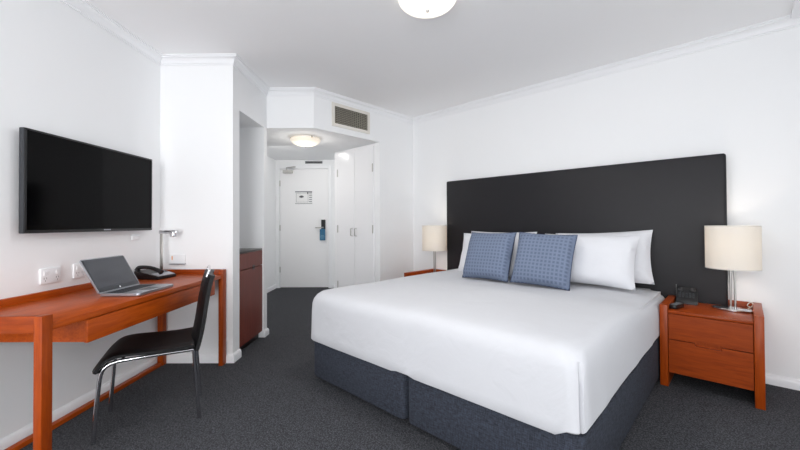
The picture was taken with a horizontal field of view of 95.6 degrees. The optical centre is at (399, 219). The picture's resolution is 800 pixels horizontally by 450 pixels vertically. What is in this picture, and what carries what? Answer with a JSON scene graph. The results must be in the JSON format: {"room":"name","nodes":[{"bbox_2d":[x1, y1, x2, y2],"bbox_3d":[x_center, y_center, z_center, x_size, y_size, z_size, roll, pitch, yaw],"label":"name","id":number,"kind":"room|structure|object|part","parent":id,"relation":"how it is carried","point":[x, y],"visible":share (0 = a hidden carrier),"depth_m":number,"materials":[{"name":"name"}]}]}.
{"room":"hotel room","nodes":[
{"label":"hotel room","id":0,"kind":"room"},
{"bbox_2d":[0,0,159,438],"bbox_3d":[-2.035,-0.106,0.814,0.120,2.492,4.390,0,-1,0],"label":"wall","id":1,"kind":"structure","parent":0,"point":[62,74],"depth_m":2.12,"materials":[{"name":"white paint"}]},
{"bbox_2d":[39,267,60,284],"bbox_3d":[-1.955,0.315,2.032,0.014,0.085,0.118,0,-1,0],"label":"power outlet","id":2,"kind":"object","parent":1,"relation":"attached to","point":[47,275],"visible":1,"depth_m":2.02,"materials":[{"name":"white plastic"}]},
{"bbox_2d":[73,263,85,277],"bbox_3d":[-1.953,0.313,2.214,0.014,0.085,0.085,0,-1,0],"label":"power outlet","id":3,"kind":"object","parent":1,"relation":"attached to","point":[78,271],"visible":0.84,"depth_m":2.20,"materials":[{"name":"white plastic"}]},
{"bbox_2d":[18,127,151,233],"bbox_3d":[-1.929,-0.192,2.307,0.064,0.542,0.936,0,-1,0],"label":"television","id":4,"kind":"object","parent":1,"relation":"attached to","point":[66,185],"visible":1,"depth_m":2.15,"materials":[{"name":"black plastic"}]},
{"bbox_2d":[0,349,241,449],"bbox_3d":[-1.662,1.103,0.883,0.612,0.070,4.362,0,-1,0],"label":"baseboard","id":5,"kind":"structure","parent":1,"relation":"attached to","point":[27,430],"depth_m":2.42,"materials":[{"name":"white paint"}]},
{"bbox_2d":[131,235,138,239],"bbox_3d":[-1.952,0.135,2.678,0.011,0.035,0.070,0,-1,0],"label":"blank plate","id":6,"kind":"object","parent":1,"relation":"attached to","point":[133,237],"visible":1,"depth_m":2.67,"materials":[{"name":"white plastic"}]},
{"bbox_2d":[160,65,266,353],"bbox_3d":[-1.840,-0.079,3.325,0.966,2.492,0.736,0,-1,0],"label":"wall","id":7,"kind":"structure","parent":0,"point":[213,119],"depth_m":2.96,"materials":[{"name":"white paint"}]},
{"bbox_2d":[169,254,185,264],"bbox_3d":[-1.803,0.327,2.940,0.128,0.080,0.024,0,-1,0],"label":"switch","id":8,"kind":"object","parent":7,"relation":"attached to","point":[180,259],"visible":1,"depth_m":2.94,"materials":[{"name":"white plastic"}]},
{"bbox_2d":[258,328,268,336],"bbox_3d":[-1.747,1.135,3.641,0.831,0.070,0.108,0,-1,0],"label":"baseboard","id":9,"kind":"structure","parent":7,"relation":"attached to","point":[263,333],"depth_m":3.59,"materials":[{"name":"white paint"}]},
{"bbox_2d":[60,0,799,124],"bbox_3d":[-0.487,-1.311,2.016,6.067,0.072,3.990,0,-1,-32],"label":"trim","id":10,"kind":"structure","parent":7,"relation":"attached to","point":[83,7],"depth_m":2.96,"materials":[{"name":"white paint"}]},
{"bbox_2d":[267,156,275,287],"bbox_3d":[-2.245,0.069,5.087,0.120,2.240,2.784,0,-1,0],"label":"wall","id":11,"kind":"structure","parent":0,"point":[271,163],"depth_m":6.14,"materials":[{"name":"white paint"}]},
{"bbox_2d":[267,284,276,292],"bbox_3d":[-2.179,1.153,5.023,0.029,0.070,2.680,0,-1,0],"label":"baseboard","id":12,"kind":"structure","parent":11,"relation":"attached to","point":[273,287],"depth_m":6.11,"materials":[{"name":"white paint"}]},
{"bbox_2d":[276,160,334,287],"bbox_3d":[-1.009,0.078,6.409,2.330,2.240,0.120,0,-1,0],"label":"wall","id":13,"kind":"structure","parent":0,"point":[332,162],"depth_m":6.36,"materials":[{"name":"white paint"}]},
{"bbox_2d":[276,164,331,287],"bbox_3d":[-1.680,0.120,6.350,0.984,2.160,0.209,0,-1,0],"label":"door","id":14,"kind":"structure","parent":13,"relation":"in","point":[303,259],"depth_m":6.36,"materials":[{"name":"white paint"}]},
{"bbox_2d":[295,191,311,203],"bbox_3d":[-1.691,-0.377,6.369,0.304,0.230,0.004,0,-1,0],"label":"notice","id":15,"kind":"object","parent":14,"relation":"attached to","point":[301,197],"visible":1,"depth_m":6.37,"materials":[{"name":"white paper"}]},
{"bbox_2d":[320,228,324,239],"bbox_3d":[-1.349,0.253,6.314,0.096,0.230,0.005,0,-1,0],"label":"hanger","id":16,"kind":"object","parent":14,"relation":"hanging from","point":[322,231],"visible":1,"depth_m":6.31,"materials":[{"name":"blue"}]},
{"bbox_3d":[-1.342,0.094,6.353,0.072,0.170,0.023,0,-1,0],"label":"lock plate","id":17,"kind":"part","parent":14,"relation":"part of","materials":[{"name":"black plastic"}]},
{"bbox_2d":[305,161,321,163],"bbox_3d":[-1.510,-0.996,6.358,0.300,0.040,0.014,0,-1,0],"label":"air vent","id":18,"kind":"object","parent":13,"relation":"in","point":[306,162],"visible":1,"depth_m":6.35,"materials":[{"name":"grey metal"}]},
{"bbox_2d":[267,143,373,159],"bbox_3d":[-0.969,-1.083,5.511,2.678,0.060,1.940,0,-1,0],"label":"ceiling","id":19,"kind":"structure","parent":0,"point":[275,152],"depth_m":5.78,"materials":[{"name":"white paint"}]},
{"bbox_2d":[267,96,379,151],"bbox_3d":[-1.282,-1.117,4.337,2.073,0.395,1.284,0,-1,0],"label":"ceiling","id":20,"kind":"structure","parent":0,"point":[288,117],"depth_m":3.79,"materials":[{"name":"white paint"}]},
{"bbox_2d":[290,135,319,146],"bbox_3d":[-1.075,-0.869,4.120,0.332,0.107,0.330,0,-1,0],"label":"ceiling lamp","id":21,"kind":"object","parent":20,"relation":"attached to","point":[300,140],"visible":1,"depth_m":4.02,"materials":[{"name":"white glass"}]},
{"bbox_2d":[332,102,369,133],"bbox_3d":[-0.537,-1.117,4.039,0.013,0.250,0.530,-1,-1,44],"label":"ceiling vent","id":22,"kind":"object","parent":20,"relation":"in","point":[343,116],"visible":1,"depth_m":4.03,"materials":[{"name":"grey metal"}]},
{"bbox_2d":[375,115,413,281],"bbox_3d":[-0.324,-0.067,4.906,0.900,2.488,0.700,-1,-1,44],"label":"wall","id":23,"kind":"structure","parent":0,"point":[394,151],"depth_m":4.51,"materials":[{"name":"white paint"}]},
{"bbox_2d":[20,287,799,449],"bbox_3d":[0.447,1.197,2.558,5.838,0.100,8.050,0,-1,0],"label":"floor","id":24,"kind":"structure","parent":0,"point":[272,397],"depth_m":2.13,"materials":[{"name":"grey carpet"}]},
{"bbox_2d":[0,269,225,449],"bbox_3d":[-1.682,0.775,2.183,0.545,0.757,1.497,0,-1,0],"label":"desk","id":25,"kind":"object","parent":24,"relation":"on","point":[76,313],"visible":0.74,"depth_m":1.80,"materials":[{"name":"brown wood"}]},
{"bbox_3d":[-1.706,0.421,1.454,0.512,0.066,0.032,0,-1,0],"label":"rail","id":26,"kind":"part","parent":25,"relation":"part of","materials":[{"name":"brown wood"}]},
{"bbox_3d":[-1.432,0.765,1.455,0.033,0.757,0.046,0,-1,0],"label":"leg","id":27,"kind":"part","parent":25,"relation":"part of","materials":[{"name":"brown wood"}]},
{"bbox_3d":[-1.911,1.141,2.178,0.033,0.026,1.402,0,-1,0],"label":"floor rail","id":28,"kind":"part","parent":25,"relation":"part of","materials":[{"name":"brown wood"}]},
{"bbox_2d":[79,255,172,295],"bbox_3d":[-1.613,0.329,2.169,0.334,0.204,0.325,0,-1,-1],"label":"laptop","id":29,"kind":"object","parent":25,"relation":"on","point":[112,275],"visible":1,"depth_m":2.13,"materials":[{"name":"silver metal"}]},
{"bbox_3d":[-1.722,0.323,2.167,0.115,0.192,0.325,0,-1,-1],"label":"lid","id":30,"kind":"part","parent":29,"relation":"part of","materials":[{"name":"silver metal"}]},
{"bbox_3d":[-1.427,0.518,2.213,0.018,0.105,1.117,0,-1,0],"label":"drawer","id":31,"kind":"part","parent":25,"relation":"part of","materials":[{"name":"brown wood"}]},
{"bbox_2d":[134,265,175,279],"bbox_3d":[-1.832,0.389,2.713,0.226,0.098,0.180,0,-1,9],"label":"telephone","id":32,"kind":"object","parent":25,"relation":"on","point":[149,272],"visible":0.98,"depth_m":2.65,"materials":[{"name":"black plastic"}]},
{"bbox_3d":[-1.906,0.817,2.905,0.044,0.691,0.045,0,-1,0],"label":"leg","id":33,"kind":"part","parent":25,"relation":"part of","materials":[{"name":"brown wood"}]},
{"bbox_2d":[159,230,177,269],"bbox_3d":[-1.841,0.264,2.858,0.175,0.352,0.090,0,-1,0],"label":"desk lamp","id":34,"kind":"object","parent":25,"relation":"on","point":[173,233],"visible":0.65,"depth_m":2.85,"materials":[{"name":"silver metal"}]},
{"bbox_3d":[-1.823,0.101,2.860,0.137,0.027,0.032,0,-1,0],"label":"arm","id":35,"kind":"part","parent":34,"relation":"part of","materials":[{"name":"silver metal"}]},
{"bbox_3d":[-1.693,0.438,2.924,0.512,0.066,0.022,0,-1,0],"label":"rail","id":36,"kind":"part","parent":25,"relation":"part of","materials":[{"name":"brown wood"}]},
{"bbox_3d":[-1.419,0.782,2.899,0.033,0.757,0.060,0,-1,0],"label":"leg","id":37,"kind":"part","parent":25,"relation":"part of","materials":[{"name":"brown wood"}]},
{"bbox_2d":[90,265,214,444],"bbox_3d":[-1.414,0.724,2.148,0.568,0.856,0.410,0,-1,-28],"label":"desk chair","id":38,"kind":"object","parent":24,"relation":"on","point":[161,343],"visible":1,"depth_m":2.08,"materials":[{"name":"black leather"}]},
{"bbox_3d":[-1.531,0.944,1.882,0.113,0.411,0.029,0,-1,-28],"label":"leg","id":39,"kind":"part","parent":38,"relation":"part of","materials":[{"name":"silver metal"}]},
{"bbox_3d":[-1.696,0.949,2.195,0.113,0.411,0.025,0,-1,-23],"label":"leg","id":40,"kind":"part","parent":38,"relation":"part of","materials":[{"name":"silver metal"}]},
{"bbox_3d":[-1.459,0.749,2.123,0.460,0.101,0.410,0,-1,-28],"label":"seat","id":41,"kind":"part","parent":38,"relation":"part of","materials":[{"name":"black leather"}]},
{"bbox_3d":[-1.415,0.750,2.147,0.356,0.024,0.367,0,-1,-28],"label":"seat frame","id":42,"kind":"part","parent":38,"relation":"part of","materials":[{"name":"silver metal"}]},
{"bbox_3d":[-1.172,0.950,2.091,0.023,0.402,0.052,-1,-1,37],"label":"leg","id":43,"kind":"part","parent":38,"relation":"part of","materials":[{"name":"silver metal"}]},
{"bbox_3d":[-1.322,0.954,2.375,0.052,0.402,0.023,0,-1,-3],"label":"leg","id":44,"kind":"part","parent":38,"relation":"part of","materials":[{"name":"silver metal"}]},
{"bbox_3d":[-1.225,0.538,2.250,0.140,0.436,0.380,0,-1,-28],"label":"backrest","id":45,"kind":"part","parent":38,"relation":"part of","materials":[{"name":"black leather"}]},
{"bbox_3d":[-1.198,0.319,2.267,0.029,0.046,0.318,0,-1,-28],"label":"frame","id":46,"kind":"part","parent":38,"relation":"part of","materials":[{"name":"silver metal"}]},
{"bbox_2d":[239,248,261,349],"bbox_3d":[-1.657,0.726,3.336,0.578,0.880,0.540,0,-1,0],"label":"base cabinet","id":47,"kind":"object","parent":24,"relation":"on","point":[250,259],"visible":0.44,"depth_m":3.32,"materials":[{"name":"brown laminate"}]},
{"bbox_3d":[-1.389,0.375,3.337,0.036,0.141,0.538,0,-1,0],"label":"drawer","id":48,"kind":"part","parent":47,"relation":"part of","materials":[{"name":"brown laminate"}]},
{"bbox_2d":[239,248,261,253],"bbox_3d":[-1.660,0.295,3.341,0.577,0.017,0.540,0,-1,0],"label":"countertop","id":49,"kind":"structure","parent":47,"relation":"on","point":[241,250],"depth_m":3.42,"materials":[{"name":"grey"}]},
{"bbox_2d":[335,143,374,287],"bbox_3d":[-0.414,0.131,4.873,0.812,2.093,0.630,-1,-1,44],"label":"wardrobe","id":50,"kind":"object","parent":24,"relation":"on","point":[354,167],"visible":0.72,"depth_m":4.64,"materials":[{"name":"white wood"}]},
{"bbox_3d":[-0.708,0.129,4.786,0.360,2.027,0.022,-1,-1,44],"label":"door","id":51,"kind":"part","parent":50,"relation":"part of","materials":[{"name":"white wood"}]},
{"bbox_3d":[-0.445,0.125,4.535,0.360,2.027,0.022,-1,-1,44],"label":"door","id":52,"kind":"part","parent":50,"relation":"part of","materials":[{"name":"white wood"}]},
{"bbox_2d":[404,269,445,276],"bbox_3d":[0.411,0.889,4.176,0.512,0.552,0.515,-1,-1,44],"label":"nightstand","id":53,"kind":"object","parent":24,"relation":"on","point":[419,272],"visible":0.05,"depth_m":4.31,"materials":[{"name":"brown wood"}]},
{"bbox_3d":[0.242,0.892,4.337,0.045,0.552,0.515,-1,-1,44],"label":"panel","id":54,"kind":"part","parent":53,"relation":"part of","materials":[{"name":"brown wood"}]},
{"bbox_2d":[422,225,446,272],"bbox_3d":[0.405,0.360,4.244,0.289,0.574,0.289,-1,-1,44],"label":"bedside lamp","id":55,"kind":"object","parent":53,"relation":"on","point":[434,237],"visible":0.86,"depth_m":4.13,"materials":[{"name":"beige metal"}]},
{"bbox_3d":[0.397,0.469,4.250,0.013,0.333,0.013,-1,-1,44],"label":"stem","id":56,"kind":"part","parent":55,"relation":"part of","materials":[{"name":"silver metal"}]},
{"bbox_3d":[0.404,0.219,4.245,0.287,0.286,0.287,-1,-1,44],"label":"lamp shade","id":57,"kind":"part","parent":55,"relation":"part of","materials":[{"name":"white fabric"}]},
{"bbox_2d":[314,287,660,449],"bbox_3d":[0.725,0.855,2.726,1.830,0.585,2.020,-1,-1,44],"label":"bed","id":58,"kind":"object","parent":24,"relation":"on","point":[464,424],"visible":0.32,"depth_m":1.85,"materials":[{"name":"grey fabric"}]},
{"bbox_2d":[311,269,664,434],"bbox_3d":[0.702,0.675,2.714,1.864,0.372,2.032,-1,-1,44],"label":"sheet","id":59,"kind":"object","parent":58,"relation":"on","point":[549,359],"visible":0.9,"depth_m":1.83,"materials":[{"name":"white fabric"}]},
{"bbox_2d":[458,233,518,276],"bbox_3d":[0.895,0.340,3.518,0.740,0.399,0.224,-1,-1,44],"label":"pillow","id":60,"kind":"object","parent":59,"relation":"on","point":[467,236],"visible":0.16,"depth_m":3.65,"materials":[{"name":"white fabric"}]},
{"bbox_2d":[462,232,516,281],"bbox_3d":[0.796,0.327,3.267,0.258,0.425,0.473,0,-1,-44],"label":"cushion","id":61,"kind":"object","parent":59,"relation":"on","point":[489,255],"visible":1,"depth_m":3.17,"materials":[{"name":"blue fabric"}]},
{"bbox_2d":[471,231,536,234],"bbox_3d":[1.016,0.329,3.704,0.740,0.408,0.203,-1,-1,43],"label":"pillow","id":62,"kind":"object","parent":59,"relation":"on","point":[517,233],"visible":0.02,"depth_m":3.79,"materials":[{"name":"white fabric"}]},
{"bbox_2d":[510,232,577,290],"bbox_3d":[1.151,0.323,2.926,0.496,0.435,0.264,-1,-1,36],"label":"cushion","id":63,"kind":"object","parent":59,"relation":"on","point":[541,259],"visible":1,"depth_m":2.84,"materials":[{"name":"blue fabric"}]},
{"bbox_2d":[549,234,639,290],"bbox_3d":[1.502,0.324,2.939,0.722,0.401,0.266,-1,-1,44],"label":"pillow","id":64,"kind":"object","parent":59,"relation":"on","point":[597,260],"visible":0.65,"depth_m":2.76,"materials":[{"name":"white fabric"}]},
{"bbox_2d":[556,230,654,284],"bbox_3d":[1.691,0.314,3.064,0.770,0.455,0.210,-1,-1,43],"label":"pillow","id":65,"kind":"object","parent":59,"relation":"on","point":[642,269],"visible":0.23,"depth_m":2.83,"materials":[{"name":"white fabric"}]},
{"bbox_3d":[0.733,0.701,2.737,1.770,0.278,1.985,-1,-1,44],"label":"mattress","id":66,"kind":"part","parent":58,"relation":"part of","materials":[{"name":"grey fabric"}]},
{"bbox_2d":[659,295,765,409],"bbox_3d":[2.155,0.862,2.514,0.512,0.552,0.515,-1,-1,44],"label":"nightstand","id":67,"kind":"object","parent":24,"relation":"on","point":[700,341],"visible":0.91,"depth_m":2.33,"materials":[{"name":"brown wood"}]},
{"bbox_3d":[1.986,0.864,2.675,0.045,0.552,0.515,-1,-1,44],"label":"panel","id":68,"kind":"part","parent":67,"relation":"part of","materials":[{"name":"brown wood"}]},
{"bbox_2d":[669,302,683,308],"bbox_3d":[1.942,0.606,2.550,0.140,0.028,0.048,0,-1,-32],"label":"handset","id":69,"kind":"object","parent":67,"relation":"on","point":[676,305],"visible":0.98,"depth_m":2.53,"materials":[{"name":"black plastic"}]},
{"bbox_2d":[676,284,697,304],"bbox_3d":[2.125,0.559,2.693,0.128,0.125,0.120,-1,-1,40],"label":"telephone","id":70,"kind":"object","parent":67,"relation":"on","point":[685,295],"visible":0.97,"depth_m":2.67,"materials":[{"name":"black plastic"}]},
{"bbox_3d":[1.996,0.817,2.347,0.150,0.042,0.001,-1,-1,44],"label":"finger pull","id":71,"kind":"part","parent":67,"relation":"part of","materials":[{"name":"brown wood"}]},
{"bbox_3d":[1.988,0.727,2.340,0.416,0.169,0.020,-1,-1,44],"label":"drawer","id":72,"kind":"part","parent":67,"relation":"part of","materials":[{"name":"brown wood"}]},
{"bbox_3d":[1.989,0.927,2.338,0.416,0.222,0.020,-1,-1,44],"label":"drawer","id":73,"kind":"part","parent":67,"relation":"part of","materials":[{"name":"brown wood"}]},
{"bbox_2d":[704,225,761,312],"bbox_3d":[2.272,0.331,2.480,0.289,0.575,0.311,-1,-1,44],"label":"bedside lamp","id":74,"kind":"object","parent":67,"relation":"on","point":[734,248],"visible":0.92,"depth_m":2.38,"materials":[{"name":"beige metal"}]},
{"bbox_3d":[2.257,0.440,2.478,0.013,0.333,0.013,-1,-1,44],"label":"stem","id":75,"kind":"part","parent":74,"relation":"part of","materials":[{"name":"silver metal"}]},
{"bbox_3d":[2.264,0.190,2.473,0.287,0.286,0.287,-1,-1,44],"label":"lamp shade","id":76,"kind":"part","parent":74,"relation":"part of","materials":[{"name":"white fabric"}]},
{"bbox_3d":[2.273,0.439,2.463,0.013,0.333,0.013,-1,-1,44],"label":"stem","id":77,"kind":"part","parent":74,"relation":"part of","materials":[{"name":"silver metal"}]},
{"bbox_3d":[2.325,0.818,2.692,0.420,0.462,0.018,-1,-1,44],"label":"panel","id":78,"kind":"part","parent":67,"relation":"part of","materials":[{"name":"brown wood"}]},
{"bbox_3d":[2.325,0.859,2.352,0.045,0.552,0.515,-1,-1,44],"label":"panel","id":79,"kind":"part","parent":67,"relation":"part of","materials":[{"name":"brown wood"}]},
{"bbox_2d":[87,0,793,117],"bbox_3d":[0.428,-1.403,1.887,5.838,0.100,6.650,0,-1,0],"label":"ceiling","id":80,"kind":"structure","parent":0,"point":[373,52],"depth_m":2.66,"materials":[{"name":"white paint"}]},
{"bbox_2d":[398,0,455,18],"bbox_3d":[0.163,-1.294,2.178,0.352,0.107,0.350,0,-1,0],"label":"ceiling lamp","id":81,"kind":"object","parent":80,"relation":"attached to","point":[425,9],"visible":1,"depth_m":2.17,"materials":[{"name":"white glass"}]},
{"bbox_2d":[413,26,799,378],"bbox_3d":[1.743,-0.097,3.365,4.220,2.492,0.120,-1,-1,44],"label":"wall","id":82,"kind":"structure","parent":0,"point":[740,100],"depth_m":2.83,"materials":[{"name":"white paint"}]},
{"bbox_2d":[447,153,727,305],"bbox_3d":[1.474,0.244,3.482,2.478,1.415,0.078,-1,-1,44],"label":"headboard","id":83,"kind":"object","parent":82,"relation":"attached to","point":[675,198],"visible":0.48,"depth_m":3.04,"materials":[{"name":"black fabric"}]},
{"bbox_2d":[765,373,799,390],"bbox_3d":[1.464,1.113,3.139,4.100,0.070,0.580,-1,-1,44],"label":"baseboard","id":84,"kind":"structure","parent":82,"relation":"attached to","point":[781,381],"depth_m":2.45,"materials":[{"name":"white paint"}]},
{"bbox_2d":[791,0,799,18],"bbox_3d":[1.628,-1.356,0.888,0.700,0.031,3.536,-1,-1,44],"label":"trim","id":85,"kind":"structure","parent":82,"relation":"attached to","point":[795,12],"depth_m":2.31,"materials":[{"name":"white paint"}]}
]}

